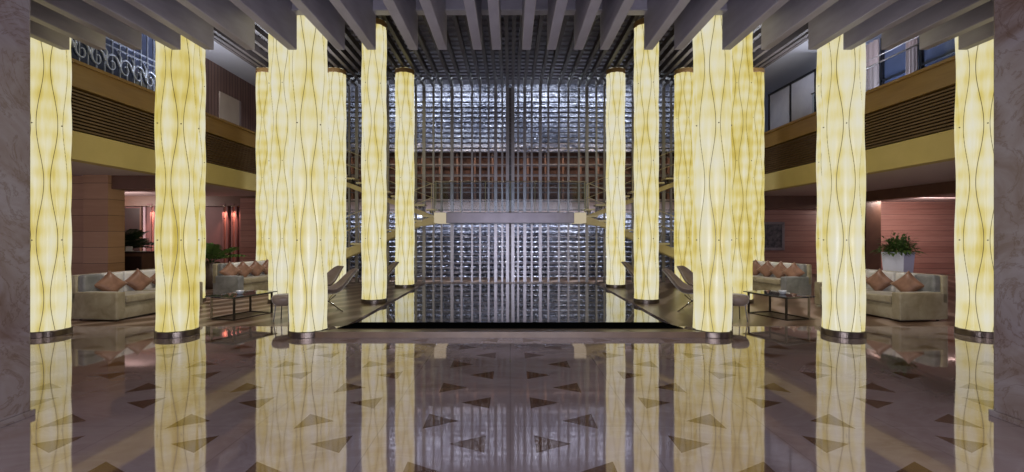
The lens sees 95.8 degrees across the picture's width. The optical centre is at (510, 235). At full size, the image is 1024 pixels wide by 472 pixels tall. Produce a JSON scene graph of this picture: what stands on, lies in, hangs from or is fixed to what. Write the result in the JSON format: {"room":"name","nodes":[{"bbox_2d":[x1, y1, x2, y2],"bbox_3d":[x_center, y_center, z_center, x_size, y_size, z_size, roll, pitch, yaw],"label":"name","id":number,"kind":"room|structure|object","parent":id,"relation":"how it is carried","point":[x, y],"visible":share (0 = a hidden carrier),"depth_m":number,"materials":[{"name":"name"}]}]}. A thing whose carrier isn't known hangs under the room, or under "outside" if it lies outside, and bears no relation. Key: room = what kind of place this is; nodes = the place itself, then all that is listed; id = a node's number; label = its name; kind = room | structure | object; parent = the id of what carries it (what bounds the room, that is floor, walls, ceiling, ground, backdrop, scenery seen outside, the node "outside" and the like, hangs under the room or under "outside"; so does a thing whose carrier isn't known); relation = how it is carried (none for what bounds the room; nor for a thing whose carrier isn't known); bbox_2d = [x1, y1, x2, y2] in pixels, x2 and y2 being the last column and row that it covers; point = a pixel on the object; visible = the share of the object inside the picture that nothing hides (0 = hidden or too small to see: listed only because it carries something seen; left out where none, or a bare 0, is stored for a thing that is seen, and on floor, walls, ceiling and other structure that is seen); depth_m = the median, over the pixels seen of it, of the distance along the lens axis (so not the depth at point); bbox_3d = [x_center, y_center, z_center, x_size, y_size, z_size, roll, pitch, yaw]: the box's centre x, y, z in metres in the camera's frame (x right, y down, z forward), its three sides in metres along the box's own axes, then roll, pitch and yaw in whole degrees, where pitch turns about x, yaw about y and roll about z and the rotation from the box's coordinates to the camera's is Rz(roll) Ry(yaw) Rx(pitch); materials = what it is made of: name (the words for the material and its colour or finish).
{"room":"hotel lobby","nodes":[
{"label":"hotel lobby","id":0,"kind":"room"},
{"bbox_2d":[71,176,82,275],"bbox_3d":[-12.305,0.000,11.775,3.389,3.000,0.250,0,0,0],"label":"wall","id":1,"kind":"structure","parent":0,"point":[77,181],"depth_m":11.65,"materials":[{"name":"brown wood"}]},
{"bbox_2d":[83,175,124,273],"bbox_3d":[-10.300,0.000,11.750,0.621,3.000,0.500,0,0,0],"label":"wall pier","id":2,"kind":"object","parent":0,"point":[103,206],"visible":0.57,"depth_m":11.50,"materials":[{"name":"brown wood"}]},
{"bbox_2d":[111,175,155,190],"bbox_3d":[-9.220,-1.330,11.800,1.540,0.340,0.400,0,0,0],"label":"trim","id":3,"kind":"structure","parent":2,"relation":"attached to","point":[118,182],"depth_m":11.60,"materials":[{"name":"brown wood"}]},
{"bbox_2d":[71,161,255,195],"bbox_3d":[-13.390,-1.600,8.000,9.220,0.200,24.000,0,0,0],"label":"ceiling","id":4,"kind":"structure","parent":0,"point":[78,169],"depth_m":11.61,"materials":[{"name":"paint"}]},
{"bbox_2d":[125,206,238,262],"bbox_3d":[-12.300,0.000,18.100,11.400,3.000,0.200,0,0,0],"label":"wall","id":5,"kind":"structure","parent":0,"point":[213,214],"depth_m":18.00,"materials":[{"name":"pink paint"}]},
{"bbox_2d":[125,207,142,250],"bbox_3d":[-14.636,0.200,17.925,0.774,2.600,0.129,0,0,0],"label":"door","id":6,"kind":"structure","parent":5,"relation":"in","point":[133,216],"depth_m":17.90,"materials":[{"name":"glass"}]},
{"bbox_2d":[125,196,255,205],"bbox_3d":[-13.000,-1.310,17.850,10.000,0.380,0.300,0,0,0],"label":"trim","id":7,"kind":"structure","parent":5,"relation":"attached to","point":[129,200],"depth_m":17.70,"materials":[{"name":"brown wood"}]},
{"bbox_2d":[220,204,229,262],"bbox_3d":[-10.993,-0.030,17.820,0.212,2.360,0.280,0,0,0],"label":"wall niche","id":8,"kind":"object","parent":5,"relation":"attached to","point":[225,209],"visible":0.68,"depth_m":17.84,"materials":[{"name":"paint"}]},
{"bbox_2d":[228,204,237,262],"bbox_3d":[-10.651,-0.030,17.820,0.212,2.360,0.280,0,0,0],"label":"wall niche","id":9,"kind":"object","parent":5,"relation":"attached to","point":[234,209],"visible":0.68,"depth_m":17.84,"materials":[{"name":"paint"}]},
{"bbox_2d":[205,262,219,288],"bbox_3d":[-8.400,1.125,13.000,0.440,0.750,0.440,0,0,0],"label":"pot","id":10,"kind":"object","parent":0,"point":[208,265],"depth_m":12.81,"materials":[{"name":"ceramic"}]},
{"bbox_2d":[205,58,255,131],"bbox_3d":[-9.725,-4.000,14.400,0.250,3.200,7.800,0,0,0],"label":"wall","id":11,"kind":"structure","parent":0,"point":[218,78],"depth_m":15.83,"materials":[{"name":"brown wood"}]},
{"bbox_2d":[219,91,240,125],"bbox_3d":[-9.580,-3.975,15.855,0.040,1.550,1.210,0,0,0],"label":"wall panel","id":12,"kind":"object","parent":11,"relation":"attached to","point":[229,107],"visible":0.54,"depth_m":15.77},
{"bbox_2d":[205,41,255,86],"bbox_3d":[-9.560,-5.675,12.000,4.880,0.150,16.000,0,0,0],"label":"ceiling","id":13,"kind":"structure","parent":0,"point":[221,56],"depth_m":15.09,"materials":[{"name":"white paint"}]},
{"bbox_2d":[240,198,255,261],"bbox_3d":[-9.834,0.050,17.765,0.798,2.900,0.430,0,0,0],"label":"wall panel","id":14,"kind":"object","parent":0,"point":[247,205],"visible":0.36,"depth_m":17.55,"materials":[{"name":"brown wood"}]},
{"bbox_2d":[346,84,673,273],"bbox_3d":[0.000,-2.200,16.600,13.200,7.400,0.200,0,0,0],"label":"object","id":15,"kind":"structure","parent":0,"point":[446,87],"depth_m":16.50,"materials":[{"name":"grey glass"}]},
{"bbox_2d":[346,151,673,211],"bbox_3d":[0.000,-1.850,16.150,12.400,2.100,0.300,0,0,0],"label":"screen","id":16,"kind":"object","parent":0,"point":[446,161],"visible":0.38,"depth_m":16.20,"materials":[{"name":"brown wood"}]},
{"bbox_2d":[214,15,807,86],"bbox_3d":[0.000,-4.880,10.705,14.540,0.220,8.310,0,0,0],"label":"ceiling","id":17,"kind":"structure","parent":0,"point":[347,57],"depth_m":12.51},
{"bbox_2d":[0,274,1023,471],"bbox_3d":[0.000,1.600,8.000,36.000,0.200,24.000,0,0,0],"label":"floor","id":18,"kind":"structure","parent":0,"point":[104,398],"depth_m":4.26,"materials":[{"name":"stone"}]},
{"bbox_2d":[0,0,35,427],"bbox_3d":[-4.785,-0.518,3.450,1.640,4.036,0.840,0,0,0],"label":"wall","id":19,"kind":"structure","parent":18,"relation":"on","point":[14,14],"depth_m":3.72,"materials":[{"name":"grey stone"}]},
{"bbox_2d":[30,0,105,49],"bbox_3d":[-5.604,-2.901,2.750,0.120,0.720,7.200,0,0,0],"label":"ceiling beam","id":20,"kind":"structure","parent":19,"relation":"on","point":[40,14],"depth_m":5.80,"materials":[{"name":"grey paint"}]},
{"bbox_2d":[291,0,726,14],"bbox_3d":[0.000,-3.268,6.260,16.800,0.520,0.140,0,0,0],"label":"cross beam","id":21,"kind":"structure","parent":20,"relation":"attached to","point":[453,7],"depth_m":6.21,"materials":[{"name":"grey paint"}]},
{"bbox_2d":[30,20,69,49],"bbox_3d":[-6.097,-2.901,2.750,0.120,0.720,7.200,0,0,0],"label":"ceiling beam","id":22,"kind":"structure","parent":21,"relation":"attached to","point":[39,32],"depth_m":6.07,"materials":[{"name":"grey paint"}]},
{"bbox_2d":[176,0,254,49],"bbox_3d":[-3.560,-2.901,2.750,0.120,0.720,7.200,0,0,0],"label":"ceiling beam","id":23,"kind":"structure","parent":21,"relation":"attached to","point":[223,15],"depth_m":5.75,"materials":[{"name":"grey paint"}]},
{"bbox_2d":[230,0,296,49],"bbox_3d":[-2.984,-2.901,2.750,0.120,0.720,7.200,0,0,0],"label":"ceiling beam","id":24,"kind":"structure","parent":21,"relation":"attached to","point":[276,17],"depth_m":5.79,"materials":[{"name":"grey metal"}]},
{"bbox_2d":[290,0,344,49],"bbox_3d":[-2.326,-2.901,2.750,0.120,0.720,7.200,0,0,0],"label":"ceiling beam","id":25,"kind":"structure","parent":21,"relation":"attached to","point":[322,14],"depth_m":5.74,"materials":[{"name":"grey paint"}]},
{"bbox_2d":[329,0,375,49],"bbox_3d":[-1.901,-2.901,2.750,0.120,0.720,7.200,0,0,0],"label":"ceiling beam","id":26,"kind":"structure","parent":21,"relation":"attached to","point":[359,15],"depth_m":5.77,"materials":[{"name":"grey paint"}]},
{"bbox_2d":[383,0,417,49],"bbox_3d":[-1.325,-2.901,2.750,0.120,0.720,7.200,0,0,0],"label":"ceiling beam","id":27,"kind":"structure","parent":21,"relation":"attached to","point":[403,13],"depth_m":5.76,"materials":[{"name":"grey paint"}]},
{"bbox_2d":[419,0,446,49],"bbox_3d":[-0.927,-2.901,2.750,0.120,0.720,7.200,0,0,0],"label":"ceiling beam","id":28,"kind":"structure","parent":21,"relation":"attached to","point":[434,10],"depth_m":5.72,"materials":[{"name":"grey paint"}]},
{"bbox_2d":[463,0,481,49],"bbox_3d":[-0.447,-2.901,2.750,0.120,0.720,7.200,0,0,0],"label":"ceiling beam","id":29,"kind":"structure","parent":21,"relation":"attached to","point":[472,7],"depth_m":5.65,"materials":[{"name":"grey metal"}]},
{"bbox_2d":[488,0,500,49],"bbox_3d":[-0.186,-2.901,2.750,0.120,0.720,7.200,0,0,0],"label":"ceiling beam","id":30,"kind":"structure","parent":21,"relation":"attached to","point":[494,6],"depth_m":5.58,"materials":[{"name":"grey paint"}]},
{"bbox_2d":[522,0,535,49],"bbox_3d":[0.222,-2.901,2.750,0.120,0.720,7.200,0,0,0],"label":"ceiling beam","id":31,"kind":"structure","parent":21,"relation":"attached to","point":[528,6],"depth_m":5.63,"materials":[{"name":"grey paint"}]},
{"bbox_2d":[547,0,567,49],"bbox_3d":[0.565,-2.901,2.750,0.120,0.720,7.200,0,0,0],"label":"ceiling beam","id":32,"kind":"structure","parent":21,"relation":"attached to","point":[556,8],"depth_m":5.66,"materials":[{"name":"grey paint"}]},
{"bbox_2d":[574,0,601,49],"bbox_3d":[0.935,-2.901,2.750,0.120,0.720,7.200,0,0,0],"label":"ceiling beam","id":33,"kind":"structure","parent":21,"relation":"attached to","point":[586,11],"depth_m":5.72,"materials":[{"name":"grey paint"}]},
{"bbox_2d":[600,0,634,49],"bbox_3d":[1.292,-2.901,2.750,0.120,0.720,7.200,0,0,0],"label":"ceiling beam","id":34,"kind":"structure","parent":21,"relation":"attached to","point":[614,13],"depth_m":5.74,"materials":[{"name":"grey paint"}]},
{"bbox_2d":[644,0,689,49],"bbox_3d":[1.895,-2.901,2.750,0.120,0.720,7.200,0,0,0],"label":"ceiling beam","id":35,"kind":"structure","parent":21,"relation":"attached to","point":[660,15],"depth_m":5.77,"materials":[{"name":"grey paint"}]},
{"bbox_2d":[674,0,727,49],"bbox_3d":[2.307,-2.901,2.750,0.120,0.720,7.200,0,0,0],"label":"ceiling beam","id":36,"kind":"structure","parent":21,"relation":"attached to","point":[697,13],"depth_m":5.74,"materials":[{"name":"grey paint"}]},
{"bbox_2d":[722,0,788,49],"bbox_3d":[2.965,-2.901,2.750,0.120,0.720,7.200,0,0,0],"label":"ceiling beam","id":37,"kind":"structure","parent":21,"relation":"attached to","point":[741,17],"depth_m":5.79,"materials":[{"name":"grey paint"}]},
{"bbox_2d":[761,0,838,49],"bbox_3d":[3.500,-2.901,2.750,0.120,0.720,7.200,0,0,0],"label":"ceiling beam","id":38,"kind":"structure","parent":21,"relation":"attached to","point":[794,14],"depth_m":5.74,"materials":[{"name":"grey paint"}]},
{"bbox_2d":[843,0,941,49],"bbox_3d":[4.624,-2.901,2.750,0.120,0.720,7.200,0,0,0],"label":"ceiling beam","id":39,"kind":"structure","parent":21,"relation":"attached to","point":[898,12],"depth_m":5.66,"materials":[{"name":"grey paint"}]},
{"bbox_2d":[958,21,993,49],"bbox_3d":[6.202,-2.901,2.750,0.120,0.720,7.200,0,0,0],"label":"ceiling beam","id":40,"kind":"structure","parent":21,"relation":"attached to","point":[984,33],"depth_m":6.10,"materials":[{"name":"grey paint"}]},
{"bbox_2d":[33,0,141,49],"bbox_3d":[-5.110,-2.901,2.750,0.120,0.720,7.200,0,0,0],"label":"ceiling beam","id":41,"kind":"structure","parent":19,"relation":"on","point":[79,11],"depth_m":5.68,"materials":[{"name":"grey paint"}]},
{"bbox_2d":[83,0,180,49],"bbox_3d":[-4.575,-2.901,2.750,0.120,0.720,7.200,0,0,0],"label":"ceiling beam","id":42,"kind":"structure","parent":19,"relation":"on","point":[121,10],"depth_m":5.65,"materials":[{"name":"grey paint"}]},
{"bbox_2d":[124,0,213,49],"bbox_3d":[-4.122,-2.901,2.750,0.120,0.720,7.200,0,0,0],"label":"ceiling beam","id":43,"kind":"structure","parent":19,"relation":"on","point":[171,13],"depth_m":5.72,"materials":[{"name":"grey paint"}]},
{"bbox_2d":[30,37,72,338],"bbox_3d":[-7.000,-1.635,7.000,0.568,6.270,0.568,0,0,-45],"label":"column","id":44,"kind":"structure","parent":18,"relation":"on","point":[50,66],"depth_m":6.84,"materials":[{"name":"yellow stone"}]},
{"bbox_2d":[71,269,202,320],"bbox_3d":[-7.135,1.100,9.008,0.930,0.800,1.920,0,0,7],"label":"sofa","id":45,"kind":"object","parent":18,"relation":"on","point":[88,301],"visible":0.57,"depth_m":8.12,"materials":[{"name":"beige fabric"}]},
{"bbox_2d":[94,270,127,291],"bbox_3d":[-7.324,0.900,8.488,0.186,0.515,0.526,0,0,30],"label":"throw pillow","id":46,"kind":"object","parent":45,"relation":"on","point":[109,282],"visible":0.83,"depth_m":8.44,"materials":[{"name":"brown fabric"}]},
{"bbox_2d":[125,268,153,290],"bbox_3d":[-7.256,0.900,9.043,0.186,0.515,0.526,0,0,30],"label":"throw pillow","id":47,"kind":"object","parent":45,"relation":"on","point":[138,280],"visible":0.94,"depth_m":8.99,"materials":[{"name":"brown fabric"}]},
{"bbox_2d":[124,290,155,302],"bbox_3d":[-7.064,1.135,8.602,0.690,0.130,0.782,0,0,7],"label":"seat cushion","id":48,"kind":"object","parent":45,"relation":"on","point":[130,296],"depth_m":8.52,"materials":[{"name":"beige fabric"}]},
{"bbox_2d":[125,229,153,247],"bbox_3d":[-12.222,0.648,14.519,2.165,1.703,2.122,0,0,0],"label":"potted palm","id":49,"kind":"object","parent":18,"relation":"on","point":[130,240],"visible":0.38,"depth_m":14.59,"materials":[{"name":"plant"}]},
{"bbox_2d":[125,251,154,270],"bbox_3d":[-10.731,0.975,12.998,1.240,1.050,0.505,0,0,0],"label":"console desk","id":50,"kind":"object","parent":18,"relation":"on","point":[142,260],"visible":0.18,"depth_m":12.78,"materials":[{"name":"brown wood"}]},
{"bbox_2d":[154,35,199,338],"bbox_3d":[-5.030,-1.635,7.000,0.568,6.270,0.568,0,0,27],"label":"column","id":51,"kind":"structure","parent":18,"relation":"on","point":[177,178],"depth_m":6.79,"materials":[{"name":"yellow stone"}]},
{"bbox_2d":[198,46,205,301],"bbox_3d":[-7.150,-1.635,10.380,0.568,6.270,0.568,0,0,9],"label":"column","id":52,"kind":"structure","parent":18,"relation":"on","point":[202,88],"depth_m":10.36,"materials":[{"name":"yellow stone"}]},
{"bbox_2d":[205,243,246,288],"bbox_3d":[-8.357,0.826,13.121,1.841,1.348,1.676,0,0,-27],"label":"potted palm","id":53,"kind":"object","parent":18,"relation":"on","point":[213,251],"visible":0.66,"depth_m":12.83,"materials":[{"name":"plant"}]},
{"bbox_2d":[213,260,267,294],"bbox_3d":[-6.720,1.100,12.191,0.790,0.800,1.850,0,0,14],"label":"sofa","id":54,"kind":"object","parent":18,"relation":"on","point":[222,284],"visible":0.57,"depth_m":11.37,"materials":[{"name":"beige fabric"}]},
{"bbox_2d":[205,290,276,320],"bbox_3d":[-4.980,1.291,8.620,0.640,0.418,1.000,0,0,17],"label":"coffee table","id":55,"kind":"object","parent":18,"relation":"on","point":[248,293],"visible":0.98,"depth_m":8.46,"materials":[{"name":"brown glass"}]},
{"bbox_2d":[256,67,268,260],"bbox_3d":[-7.050,-1.635,13.400,0.568,6.270,0.568,0,0,-21],"label":"column","id":56,"kind":"structure","parent":18,"relation":"on","point":[262,102],"depth_m":13.16,"materials":[{"name":"yellow"}]},
{"bbox_2d":[268,33,288,303],"bbox_3d":[-5.120,-1.635,10.380,0.568,6.270,0.568,0,0,-28],"label":"column","id":57,"kind":"structure","parent":18,"relation":"on","point":[278,54],"depth_m":10.15,"materials":[{"name":"yellow stone"}]},
{"bbox_2d":[288,15,328,338],"bbox_3d":[-3.050,-1.635,7.000,0.568,6.270,0.568,0,0,-25],"label":"column","id":58,"kind":"structure","parent":18,"relation":"on","point":[308,68],"depth_m":6.78,"materials":[{"name":"yellow"}]},
{"bbox_2d":[327,67,346,286],"bbox_3d":[-5.030,-1.635,13.400,0.568,6.270,0.568,0,0,38],"label":"column","id":59,"kind":"structure","parent":18,"relation":"on","point":[336,83],"depth_m":13.18,"materials":[{"name":"yellow stone"}]},
{"bbox_2d":[327,268,358,311],"bbox_3d":[-3.498,1.094,9.212,0.937,0.829,0.593,0,0,-32],"label":"lounge chair","id":60,"kind":"object","parent":18,"relation":"on","point":[338,286],"visible":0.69,"depth_m":9.26,"materials":[{"name":"grey fabric"}]},
{"bbox_2d":[361,18,386,303],"bbox_3d":[-3.050,-1.635,10.380,0.568,6.270,0.568,0,0,44],"label":"column","id":61,"kind":"structure","parent":18,"relation":"on","point":[374,62],"depth_m":10.16,"materials":[{"name":"yellow stone"}]},
{"bbox_2d":[346,183,435,258],"bbox_3d":[-4.812,-0.042,14.090,5.024,3.064,0.480,0,0,0],"label":"flight","id":62,"kind":"object","parent":18,"relation":"on","point":[351,251],"visible":0.23,"depth_m":13.88,"materials":[{"name":"gold metal"}]},
{"bbox_2d":[434,181,585,223],"bbox_3d":[0.000,-0.998,14.315,4.560,1.260,0.930,0,0,0],"label":"footbridge","id":63,"kind":"object","parent":62,"relation":"attached to","point":[439,218],"visible":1,"depth_m":13.86,"materials":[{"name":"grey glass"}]},
{"bbox_2d":[346,150,437,215],"bbox_3d":[-4.632,-1.905,14.560,4.664,2.925,0.460,0,0,0],"label":"flight","id":64,"kind":"object","parent":63,"relation":"attached to","point":[351,180],"visible":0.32,"depth_m":14.36,"materials":[{"name":"gold metal"}]},
{"bbox_2d":[582,150,673,215],"bbox_3d":[4.632,-1.905,14.560,4.664,2.925,0.460,0,0,0],"label":"flight","id":65,"kind":"object","parent":63,"relation":"attached to","point":[667,180],"visible":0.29,"depth_m":14.36,"materials":[{"name":"gold metal"}]},
{"bbox_2d":[395,67,414,287],"bbox_3d":[-3.050,-1.635,13.400,0.568,6.270,0.568,0,0,-39],"label":"column","id":66,"kind":"structure","parent":18,"relation":"on","point":[404,76],"depth_m":13.19,"materials":[{"name":"yellow"}]},
{"bbox_2d":[346,87,673,281],"bbox_3d":[0.010,-1.630,14.920,13.330,6.260,0.160,0,0,0],"label":"lattice screen","id":67,"kind":"object","parent":18,"relation":"on","point":[509,92],"visible":0.41,"depth_m":14.84,"materials":[{"name":"metal"}]},
{"bbox_2d":[346,103,673,276],"bbox_3d":[-0.009,-1.600,15.600,12.772,6.200,0.160,0,0,0],"label":"glass block","id":68,"kind":"object","parent":18,"relation":"on","point":[352,216],"visible":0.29,"depth_m":15.59,"materials":[{"name":"glass"}]},
{"bbox_2d":[315,283,705,337],"bbox_3d":[0.000,1.530,10.820,5.720,0.260,8.080,0,0,0],"label":"reflecting pool","id":69,"kind":"object","parent":18,"relation":"in","point":[430,310],"visible":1,"depth_m":8.83,"materials":[{"name":"grey liquid"}]},
{"bbox_2d":[606,67,625,287],"bbox_3d":[3.050,-1.635,13.400,0.568,6.270,0.568,0,0,-14],"label":"column","id":70,"kind":"structure","parent":18,"relation":"on","point":[615,77],"depth_m":13.18,"materials":[{"name":"yellow"}]},
{"bbox_2d":[585,183,673,258],"bbox_3d":[4.812,-0.042,14.090,5.024,3.064,0.480,0,0,0],"label":"flight","id":71,"kind":"object","parent":18,"relation":"on","point":[668,251],"visible":0.32,"depth_m":13.88,"materials":[{"name":"gold metal"}]},
{"bbox_2d":[633,18,659,303],"bbox_3d":[3.050,-1.635,10.380,0.568,6.270,0.568,0,0,19],"label":"column","id":72,"kind":"structure","parent":18,"relation":"on","point":[646,62],"depth_m":10.17,"materials":[{"name":"yellow stone"}]},
{"bbox_2d":[662,268,692,311],"bbox_3d":[3.498,1.094,9.212,0.937,0.829,0.594,0,0,32],"label":"lounge chair","id":73,"kind":"object","parent":18,"relation":"on","point":[677,282],"visible":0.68,"depth_m":9.27,"materials":[{"name":"grey fabric"}]},
{"bbox_2d":[674,67,692,286],"bbox_3d":[5.030,-1.635,13.400,0.568,6.270,0.568,0,0,-42],"label":"column","id":74,"kind":"structure","parent":18,"relation":"on","point":[683,77],"depth_m":13.17,"materials":[{"name":"yellow"}]},
{"bbox_2d":[692,15,732,338],"bbox_3d":[3.050,-1.635,7.000,0.568,6.270,0.568,0,0,-33],"label":"column","id":75,"kind":"structure","parent":18,"relation":"on","point":[712,65],"depth_m":6.78,"materials":[{"name":"yellow"}]},
{"bbox_2d":[731,31,753,303],"bbox_3d":[5.140,-1.635,10.380,0.568,6.270,0.568,0,0,37],"label":"column","id":76,"kind":"structure","parent":18,"relation":"on","point":[742,53],"depth_m":10.14,"materials":[{"name":"yellow"}]},
{"bbox_2d":[753,67,764,260],"bbox_3d":[7.050,-1.635,13.400,0.568,6.270,0.568,0,0,-24],"label":"column","id":77,"kind":"structure","parent":18,"relation":"on","point":[758,73],"depth_m":13.16,"materials":[{"name":"yellow stone"}]},
{"bbox_2d":[743,290,815,320],"bbox_3d":[4.980,1.291,8.620,0.640,0.418,1.000,0,0,-17],"label":"coffee table","id":78,"kind":"object","parent":18,"relation":"on","point":[771,293],"visible":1,"depth_m":8.46,"materials":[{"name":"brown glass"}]},
{"bbox_2d":[753,260,811,294],"bbox_3d":[6.660,1.100,11.938,0.770,0.800,1.850,0,0,-14],"label":"sofa","id":79,"kind":"object","parent":18,"relation":"on","point":[802,284],"visible":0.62,"depth_m":11.12,"materials":[{"name":"beige fabric"}]},
{"bbox_2d":[816,47,821,281],"bbox_3d":[7.190,-1.635,10.380,0.568,6.270,0.568,0,0,-17],"label":"column","id":80,"kind":"structure","parent":18,"relation":"on","point":[819,51],"depth_m":10.38,"materials":[{"name":"yellow stone"}]},
{"bbox_2d":[820,34,866,338],"bbox_3d":[5.030,-1.635,7.000,0.568,6.270,0.568,0,0,-28],"label":"column","id":81,"kind":"structure","parent":18,"relation":"on","point":[843,123],"depth_m":6.79,"materials":[{"name":"yellow"}]},
{"bbox_2d":[815,269,947,321],"bbox_3d":[7.045,1.100,8.960,0.950,0.800,1.920,0,0,-7],"label":"sofa","id":82,"kind":"object","parent":18,"relation":"on","point":[930,302],"visible":0.61,"depth_m":8.07,"materials":[{"name":"beige fabric"}]},
{"bbox_2d":[866,268,893,290],"bbox_3d":[7.174,0.900,9.016,0.186,0.515,0.526,0,0,-30],"label":"throw pillow","id":83,"kind":"object","parent":82,"relation":"on","point":[878,281],"visible":0.93,"depth_m":8.97,"materials":[{"name":"brown fabric"}]},
{"bbox_2d":[890,271,923,291],"bbox_3d":[7.244,0.900,8.440,0.186,0.515,0.526,0,0,-30],"label":"throw pillow","id":84,"kind":"object","parent":82,"relation":"on","point":[907,282],"visible":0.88,"depth_m":8.39,"materials":[{"name":"brown fabric"}]},
{"bbox_2d":[869,232,928,272],"bbox_3d":[8.563,0.703,10.198,0.898,1.594,1.004,0,0,-24],"label":"potted plant","id":85,"kind":"object","parent":18,"relation":"on","point":[892,260],"visible":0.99,"depth_m":10.08,"materials":[{"name":"green plant"}]},
{"bbox_2d":[954,37,993,337],"bbox_3d":[7.100,-1.635,7.000,0.568,6.270,0.568,0,0,10],"label":"column","id":86,"kind":"structure","parent":18,"relation":"on","point":[974,94],"depth_m":6.86,"materials":[{"name":"yellow stone"}]},
{"bbox_2d":[988,0,1023,427],"bbox_3d":[4.815,-0.518,3.450,1.640,4.036,0.840,0,0,0],"label":"wall","id":87,"kind":"structure","parent":18,"relation":"on","point":[1008,14],"depth_m":3.73,"materials":[{"name":"grey stone"}]},
{"bbox_2d":[808,0,897,49],"bbox_3d":[4.144,-2.901,2.750,0.120,0.720,7.200,0,0,0],"label":"ceiling beam","id":88,"kind":"structure","parent":87,"relation":"on","point":[842,16],"depth_m":5.76,"materials":[{"name":"grey paint"}]},
{"bbox_2d":[881,0,990,49],"bbox_3d":[5.146,-2.901,2.750,0.120,0.720,7.200,0,0,0],"label":"ceiling beam","id":89,"kind":"structure","parent":87,"relation":"on","point":[944,11],"depth_m":5.67,"materials":[{"name":"grey paint"}]},
{"bbox_2d":[919,0,993,49],"bbox_3d":[5.667,-2.901,2.750,0.120,0.720,7.200,0,0,0],"label":"ceiling beam","id":90,"kind":"structure","parent":87,"relation":"on","point":[983,14],"depth_m":5.80,"materials":[{"name":"grey paint"}]},
{"bbox_2d":[764,40,816,91],"bbox_3d":[9.560,-5.675,12.000,4.880,0.150,16.000,0,0,0],"label":"ceiling","id":91,"kind":"structure","parent":0,"point":[799,61],"depth_m":15.45,"materials":[{"name":"white paint"}]},
{"bbox_2d":[764,202,954,273],"bbox_3d":[13.100,0.000,18.100,9.800,3.000,0.200,0,0,0],"label":"wall","id":92,"kind":"structure","parent":0,"point":[931,223],"depth_m":18.00,"materials":[{"name":"brown wood"}]},
{"bbox_2d":[764,222,784,249],"bbox_3d":[10.160,0.030,17.955,0.940,1.100,0.070,0,0,0],"label":"framed picture","id":93,"kind":"object","parent":92,"relation":"attached to","point":[774,231],"visible":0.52,"depth_m":17.95,"materials":[{"name":"grey paper"}]},
{"bbox_2d":[764,196,816,209],"bbox_3d":[10.400,-1.250,17.800,3.600,0.500,0.400,0,0,0],"label":"trim","id":94,"kind":"structure","parent":92,"relation":"attached to","point":[770,202],"depth_m":17.60,"materials":[{"name":"brown wood"}]},
{"bbox_2d":[866,181,955,201],"bbox_3d":[12.400,-1.330,7.000,0.400,0.340,22.000,0,0,0],"label":"trim","id":95,"kind":"structure","parent":92,"relation":"attached to","point":[942,188],"depth_m":14.04,"materials":[{"name":"brown wood"}]},
{"bbox_2d":[764,160,955,195],"bbox_3d":[13.390,-1.600,8.000,9.220,0.200,24.000,0,0,0],"label":"ceiling","id":96,"kind":"structure","parent":0,"point":[943,171],"depth_m":12.45,"materials":[{"name":"paint"}]},
{"bbox_2d":[864,201,880,269],"bbox_3d":[12.555,0.000,16.250,0.518,3.000,0.500,0,0,0],"label":"wall pier","id":97,"kind":"object","parent":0,"point":[872,233],"visible":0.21,"depth_m":16.00,"materials":[{"name":"brown wood"}]},
{"bbox_2d":[866,34,918,85],"bbox_3d":[10.400,-4.000,8.150,0.200,3.200,20.300,0,0,0],"label":"wall","id":98,"kind":"structure","parent":0,"point":[878,36],"depth_m":12.91,"materials":[{"name":"grey paint"}]},
{"bbox_2d":[881,43,905,84],"bbox_3d":[10.220,-4.000,12.250,0.120,2.800,0.900,0,0,0],"label":"window","id":99,"kind":"structure","parent":98,"relation":"in","point":[893,68],"depth_m":12.34,"materials":[{"name":"blue glass"}]},
{"bbox_2d":[866,38,878,90],"bbox_3d":[10.111,-3.910,12.950,0.088,2.980,0.500,0,0,0],"label":"curtain","id":100,"kind":"object","parent":99,"relation":"hanging from","point":[872,49],"visible":0.29,"depth_m":12.94,"materials":[{"name":"grey fabric"}]},
{"bbox_2d":[919,38,954,69],"bbox_3d":[10.220,-4.000,10.750,0.120,2.800,1.500,0,0,0],"label":"window","id":101,"kind":"structure","parent":98,"relation":"in","point":[945,50],"depth_m":11.07,"materials":[{"name":"blue glass"}]},
{"bbox_2d":[906,37,917,74],"bbox_3d":[10.111,-3.910,11.650,0.088,2.980,0.300,0,0,0],"label":"curtain","id":102,"kind":"object","parent":101,"relation":"hanging from","point":[911,54],"visible":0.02,"depth_m":11.64,"materials":[{"name":"grey fabric"}]},
{"bbox_3d":[-10.400,-2.360,8.000,3.200,0.080,20.000,0,0,0],"label":"floor","id":103,"kind":"structure","parent":0,"visible":0},
{"bbox_2d":[71,58,255,191],"bbox_3d":[-8.615,-2.450,8.025,0.330,1.940,20.050,0,0,0],"label":"balcony","id":104,"kind":"object","parent":103,"relation":"attached to","point":[113,116],"visible":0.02,"depth_m":10.36,"materials":[{"name":"beige paint"}]},
{"bbox_2d":[71,33,155,90],"bbox_3d":[-8.768,-4.430,9.816,0.084,2.000,4.832,0,0,0],"label":"railing","id":105,"kind":"object","parent":104,"relation":"on","point":[135,66],"visible":0.31,"depth_m":10.54,"materials":[{"name":"silver metal"}]},
{"bbox_3d":[10.400,-2.360,8.000,3.200,0.080,20.000,0,0,0],"label":"floor","id":106,"kind":"structure","parent":0,"visible":0},
{"bbox_2d":[768,68,816,130],"bbox_3d":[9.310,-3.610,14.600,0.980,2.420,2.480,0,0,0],"label":"window","id":107,"kind":"structure","parent":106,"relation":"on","point":[794,100],"depth_m":14.46,"materials":[{"name":"grey glass"}]},
{"bbox_2d":[764,55,955,191],"bbox_3d":[8.615,-2.450,8.025,0.330,1.940,20.050,0,0,0],"label":"balcony","id":108,"kind":"object","parent":106,"relation":"attached to","point":[909,118],"visible":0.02,"depth_m":10.27,"materials":[{"name":"beige paint"}]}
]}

